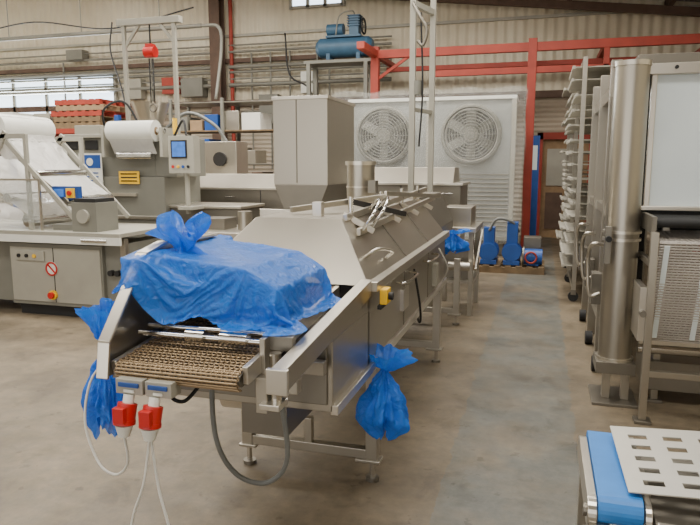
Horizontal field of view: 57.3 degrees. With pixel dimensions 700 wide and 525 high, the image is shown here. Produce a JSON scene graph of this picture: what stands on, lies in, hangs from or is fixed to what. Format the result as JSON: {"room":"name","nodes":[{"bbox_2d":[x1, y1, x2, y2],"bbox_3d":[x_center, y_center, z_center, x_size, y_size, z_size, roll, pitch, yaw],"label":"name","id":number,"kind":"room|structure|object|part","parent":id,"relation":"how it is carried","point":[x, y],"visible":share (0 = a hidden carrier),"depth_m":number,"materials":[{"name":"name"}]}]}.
{"room":"processing plant","nodes":[
{"label":"processing plant","id":0,"kind":"room"},
{"bbox_2d":[0,236,699,524],"bbox_3d":[-4.764,0.555,7.317,20.800,0.100,19.000,3,9,16],"label":"floor","id":1,"kind":"structure","parent":0,"point":[496,425],"depth_m":3.81,"materials":[{"name":"paint"}]},
{"bbox_2d":[0,203,23,219],"bbox_3d":[-8.095,-0.860,13.490,2.858,0.850,0.832,3,9,16],"label":"bundle","id":2,"kind":"object","parent":1,"relation":"on","point":[7,212],"visible":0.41,"depth_m":13.01,"materials":[{"name":"white"}]},
{"bbox_2d":[13,115,120,207],"bbox_3d":[-7.086,-1.905,14.497,5.400,2.600,1.300,3,9,16],"label":"storage rack","id":3,"kind":"object","parent":1,"relation":"on","point":[59,130],"visible":0.06,"depth_m":13.36,"materials":[{"name":"blue paint"}]},
{"bbox_2d":[0,112,66,181],"bbox_3d":[-7.064,-2.580,14.361,4.960,1.507,0.850,3,9,16],"label":"load","id":4,"kind":"object","parent":3,"relation":"on","point":[43,115],"visible":0.08,"depth_m":13.73,"materials":[{"name":"white"}]},
{"bbox_2d":[51,98,132,127],"bbox_3d":[-5.562,-3.191,13.844,1.317,0.570,1.000,3,9,16],"label":"pallets","id":5,"kind":"object","parent":3,"relation":"on","point":[71,113],"visible":0.8,"depth_m":13.41,"materials":[{"name":"brown wood"}]},
{"bbox_2d":[0,114,161,316],"bbox_3d":[-3.485,-0.571,7.236,2.800,2.150,1.100,3,9,16],"label":"machine","id":6,"kind":"object","parent":1,"relation":"on","point":[67,247],"visible":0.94,"depth_m":6.79,"materials":[{"name":"grey paint"}]},
{"bbox_2d":[116,15,182,134],"bbox_3d":[-3.164,-1.993,10.695,1.150,3.920,0.550,3,9,16],"label":"gantry","id":7,"kind":"object","parent":1,"relation":"on","point":[149,50],"visible":0.69,"depth_m":10.26,"materials":[{"name":"white metal"}]},
{"bbox_2d":[48,100,264,236],"bbox_3d":[-2.641,-0.921,8.602,2.820,2.430,1.130,3,9,16],"label":"machine","id":8,"kind":"object","parent":1,"relation":"on","point":[151,171],"visible":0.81,"depth_m":8.24,"materials":[{"name":"grey paint"}]},
{"bbox_2d":[131,101,247,173],"bbox_3d":[-2.874,-1.497,11.491,2.500,2.700,0.820,3,9,16],"label":"machine","id":9,"kind":"object","parent":1,"relation":"on","point":[221,157],"visible":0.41,"depth_m":11.08,"materials":[{"name":"silver metal"}]},
{"bbox_2d":[208,0,227,139],"bbox_3d":[-3.250,-3.665,15.927,0.400,5.650,0.380,3,9,16],"label":"steel column","id":10,"kind":"structure","parent":1,"relation":"on","point":[215,7],"depth_m":15.63,"materials":[{"name":"metal"}]},
{"bbox_2d":[168,96,277,173],"bbox_3d":[-2.402,-1.836,13.049,2.360,2.900,0.760,3,9,16],"label":"shelving unit","id":11,"kind":"object","parent":1,"relation":"on","point":[237,121],"visible":0.34,"depth_m":12.63,"materials":[{"name":"grey paint"}]},
{"bbox_2d":[205,211,251,238],"bbox_3d":[-1.354,-0.035,7.206,1.150,1.100,0.900,3,9,16],"label":"work table","id":12,"kind":"object","parent":1,"relation":"on","point":[223,225],"visible":0.17,"depth_m":6.99,"materials":[{"name":"metal"}]},
{"bbox_2d":[200,173,283,208],"bbox_3d":[-1.671,-0.600,9.683,3.360,1.470,0.882,3,9,16],"label":"stainless steel processing line","id":13,"kind":"object","parent":1,"relation":"on","point":[235,188],"visible":0.08,"depth_m":9.23,"materials":[{"name":"silver metal"}]},
{"bbox_2d":[84,161,460,524],"bbox_3d":[-0.003,0.193,3.987,0.970,1.632,5.500,3,9,16],"label":"machine","id":14,"kind":"object","parent":1,"relation":"on","point":[383,255],"visible":0.85,"depth_m":2.64,"materials":[{"name":"silver metal"}]},
{"bbox_2d":[74,298,122,439],"bbox_3d":[-0.887,0.400,2.325,0.181,0.525,0.190,-4,10,-24],"label":"plastic bag","id":15,"kind":"object","parent":14,"relation":"on","point":[102,396],"visible":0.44,"depth_m":2.31,"materials":[{"name":"blue plastic"}]},
{"bbox_2d":[112,210,340,335],"bbox_3d":[-0.416,-0.012,2.493,0.720,0.386,0.777,3,9,16],"label":"plastic bag","id":16,"kind":"object","parent":14,"relation":"on","point":[224,281],"visible":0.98,"depth_m":2.26,"materials":[{"name":"blue plastic"}]},
{"bbox_3d":[-0.369,0.171,2.481,0.688,0.516,1.043,3,9,16],"label":"infeed frame","id":17,"kind":"part","parent":14,"relation":"part of","materials":[{"name":"silver metal"}]},
{"bbox_2d":[233,192,452,415],"bbox_3d":[0.142,-0.091,4.533,0.915,0.695,4.300,3,9,16],"label":"hood","id":18,"kind":"object","parent":14,"relation":"attached to","point":[364,251],"depth_m":3.17,"materials":[{"name":"silver metal"}]},
{"bbox_2d":[377,287,393,309],"bbox_3d":[0.121,0.139,2.939,0.192,0.140,0.108,-5,10,-32],"label":"switch","id":19,"kind":"object","parent":14,"relation":"attached to","point":[386,295],"depth_m":2.92,"materials":[{"name":"yellow plastic"}]},
{"bbox_2d":[355,343,417,440],"bbox_3d":[0.168,0.627,2.997,0.309,0.461,0.225,3,9,16],"label":"plastic bag","id":20,"kind":"object","parent":14,"relation":"on","point":[382,407],"visible":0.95,"depth_m":2.96,"materials":[{"name":"blue plastic"}]},
{"bbox_2d":[445,228,470,253],"bbox_3d":[0.964,-0.197,5.998,0.382,0.254,0.274,3,9,16],"label":"plastic bag","id":21,"kind":"object","parent":14,"relation":"on","point":[453,243],"visible":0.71,"depth_m":5.95,"materials":[{"name":"blue plastic"}]},
{"bbox_2d":[260,95,354,215],"bbox_3d":[-0.331,-0.454,6.271,0.760,2.210,0.970,3,9,16],"label":"hopper","id":22,"kind":"object","parent":1,"relation":"on","point":[313,134],"visible":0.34,"depth_m":5.81,"materials":[{"name":"metal"}]},
{"bbox_2d":[303,10,374,98],"bbox_3d":[-0.188,-2.871,13.720,1.480,4.745,0.570,3,9,16],"label":"air compressor","id":23,"kind":"object","parent":1,"relation":"on","point":[337,44],"visible":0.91,"depth_m":13.26,"materials":[{"name":"blue metal"}]},
{"bbox_3d":[-0.106,-4.476,13.383,1.210,0.500,0.400,3,9,16],"label":"tank","id":24,"kind":"part","parent":23,"relation":"part of","materials":[{"name":"blue metal"}]},
{"bbox_2d":[408,0,436,305],"bbox_3d":[0.802,-1.356,7.244,0.350,3.700,0.721,3,9,16],"label":"gantry","id":25,"kind":"object","parent":1,"relation":"on","point":[415,86],"visible":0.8,"depth_m":7.00,"materials":[{"name":"silver metal"}]},
{"bbox_2d":[375,167,469,291],"bbox_3d":[0.756,-0.478,8.552,1.560,1.570,0.882,3,9,16],"label":"stainless steel processing line","id":26,"kind":"object","parent":1,"relation":"on","point":[446,180],"visible":0.17,"depth_m":8.12,"materials":[{"name":"silver metal"}]},
{"bbox_2d":[348,95,518,254],"bbox_3d":[1.459,-1.624,11.691,3.375,2.890,1.239,3,9,16],"label":"industrial fan unit","id":27,"kind":"object","parent":1,"relation":"on","point":[476,135],"visible":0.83,"depth_m":11.28,"materials":[{"name":"white metal"}]},
{"bbox_2d":[432,205,482,315],"bbox_3d":[1.194,-0.048,7.125,0.480,1.150,0.900,3,9,16],"label":"stand","id":28,"kind":"object","parent":1,"relation":"on","point":[463,216],"visible":0.68,"depth_m":6.87,"materials":[{"name":"silver metal"}]},
{"bbox_2d":[473,257,544,274],"bbox_3d":[2.465,0.051,9.925,1.050,0.110,0.800,3,9,16],"label":"wooden pallet","id":29,"kind":"object","parent":1,"relation":"on","point":[499,267],"visible":0.49,"depth_m":9.57,"materials":[{"name":"brown wood"}]},
{"bbox_2d":[479,217,541,265],"bbox_3d":[2.473,-0.356,9.813,0.925,0.713,0.690,3,9,16],"label":"pump","id":30,"kind":"object","parent":29,"relation":"on","point":[489,250],"visible":1,"depth_m":9.57,"materials":[{"name":"paint"}]},
{"bbox_2d":[357,33,699,251],"bbox_3d":[3.818,-2.301,12.616,6.970,3.950,2.950,3,9,16],"label":"steel frame","id":31,"kind":"object","parent":1,"relation":"on","point":[530,67],"visible":0.54,"depth_m":12.28,"materials":[{"name":"red metal"}]},
{"bbox_2d":[529,136,539,235],"bbox_3d":[3.815,-1.538,13.419,0.360,2.200,0.250,3,9,16],"label":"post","id":32,"kind":"object","parent":1,"relation":"on","point":[536,140],"visible":0.4,"depth_m":13.37,"materials":[{"name":"metal"}]},
{"bbox_2d":[555,53,659,300],"bbox_3d":[3.511,-1.193,9.157,0.938,2.798,3.960,3,9,16],"label":"drying rack","id":33,"kind":"object","parent":1,"relation":"on","point":[584,78],"visible":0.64,"depth_m":7.99,"materials":[{"name":"silver metal"}]},
{"bbox_2d":[575,52,699,425],"bbox_3d":[2.971,-0.379,5.148,2.058,2.400,3.260,3,9,16],"label":"machine","id":34,"kind":"object","parent":1,"relation":"on","point":[644,174],"visible":1,"depth_m":4.21,"materials":[{"name":"silver metal"}]},
{"bbox_3d":[2.191,-0.462,5.687,0.235,2.400,2.640,3,9,16],"label":"frame","id":35,"kind":"part","parent":34,"relation":"part of","materials":[{"name":"silver metal"}]},
{"bbox_3d":[2.737,0.396,4.040,1.790,1.200,0.800,3,9,16],"label":"curtain frame","id":36,"kind":"part","parent":34,"relation":"part of","materials":[{"name":"silver metal"}]},
{"bbox_2d":[577,426,699,524],"bbox_3d":[1.165,0.955,2.046,0.835,0.696,0.665,3,9,16],"label":"conveyor","id":37,"kind":"object","parent":1,"relation":"on","point":[620,483],"visible":1,"depth_m":2.02,"materials":[{"name":"silver metal"}]},
{"bbox_3d":[1.175,0.638,2.030,0.612,0.065,0.436,3,9,16],"label":"perforated plate","id":38,"kind":"part","parent":37,"relation":"part of","materials":[{"name":"silver metal"}]},
{"bbox_2d":[0,0,699,239],"bbox_3d":[-2.034,-4.457,15.863,20.800,7.236,0.200,3,9,16],"label":"wall","id":39,"kind":"structure","parent":0,"point":[248,16],"depth_m":15.15,"materials":[{"name":"beige metal"}]},
{"bbox_2d":[0,74,118,113],"bbox_3d":[-8.837,-4.571,17.723,5.580,1.080,0.090,3,9,16],"label":"window","id":40,"kind":"structure","parent":39,"relation":"in","point":[46,100],"depth_m":17.52,"materials":[{"name":"white glass"}]},
{"bbox_2d":[0,0,391,168],"bbox_3d":[-5.319,-3.903,16.659,13.100,5.300,0.280,3,9,16],"label":"conduit pipes","id":41,"kind":"object","parent":39,"relation":"attached to","point":[188,87],"visible":0.52,"depth_m":16.04,"materials":[{"name":"metal"}]},
{"bbox_2d":[289,0,344,9],"bbox_3d":[-0.784,-6.238,15.053,1.380,0.480,0.090,3,9,16],"label":"window","id":42,"kind":"structure","parent":39,"relation":"in","point":[293,4],"depth_m":15.08,"materials":[{"name":"white glass"}]},
{"bbox_2d":[0,5,699,112],"bbox_3d":[-2.081,-4.727,15.662,20.800,1.730,0.110,3,9,16],"label":"trim","id":43,"kind":"structure","parent":39,"relation":"attached to","point":[544,93],"depth_m":15.62,"materials":[{"name":"brown metal"}]},
{"bbox_2d":[536,132,590,237],"bbox_3d":[4.688,-1.683,14.042,1.190,2.300,0.170,3,9,16],"label":"door","id":44,"kind":"structure","parent":39,"relation":"in","point":[549,203],"depth_m":14.08,"materials":[{"name":"wood"}]},
{"bbox_2d":[677,0,699,1],"bbox_3d":[-4.764,-5.469,6.399,21.200,2.634,19.400,3,9,16],"label":"ceiling","id":45,"kind":"structure","parent":0,"point":[677,0],"depth_m":12.94,"materials":[{"name":"metal"}]},
{"bbox_2d":[0,0,311,105],"bbox_3d":[-6.154,-5.039,14.304,10.646,4.856,1.483,1,9,10],"label":"overhead pipework","id":46,"kind":"object","parent":45,"relation":"attached to","point":[102,31],"visible":0.84,"depth_m":13.94,"materials":[{"name":"grey paint"}]},
{"bbox_2d":[398,0,699,16],"bbox_3d":[-3.832,-5.617,9.553,20.619,2.643,12.350,3,9,16],"label":"roof purlins","id":47,"kind":"structure","parent":45,"relation":"attached to","point":[667,8],"depth_m":13.06,"materials":[{"name":"brown metal"}]}
]}

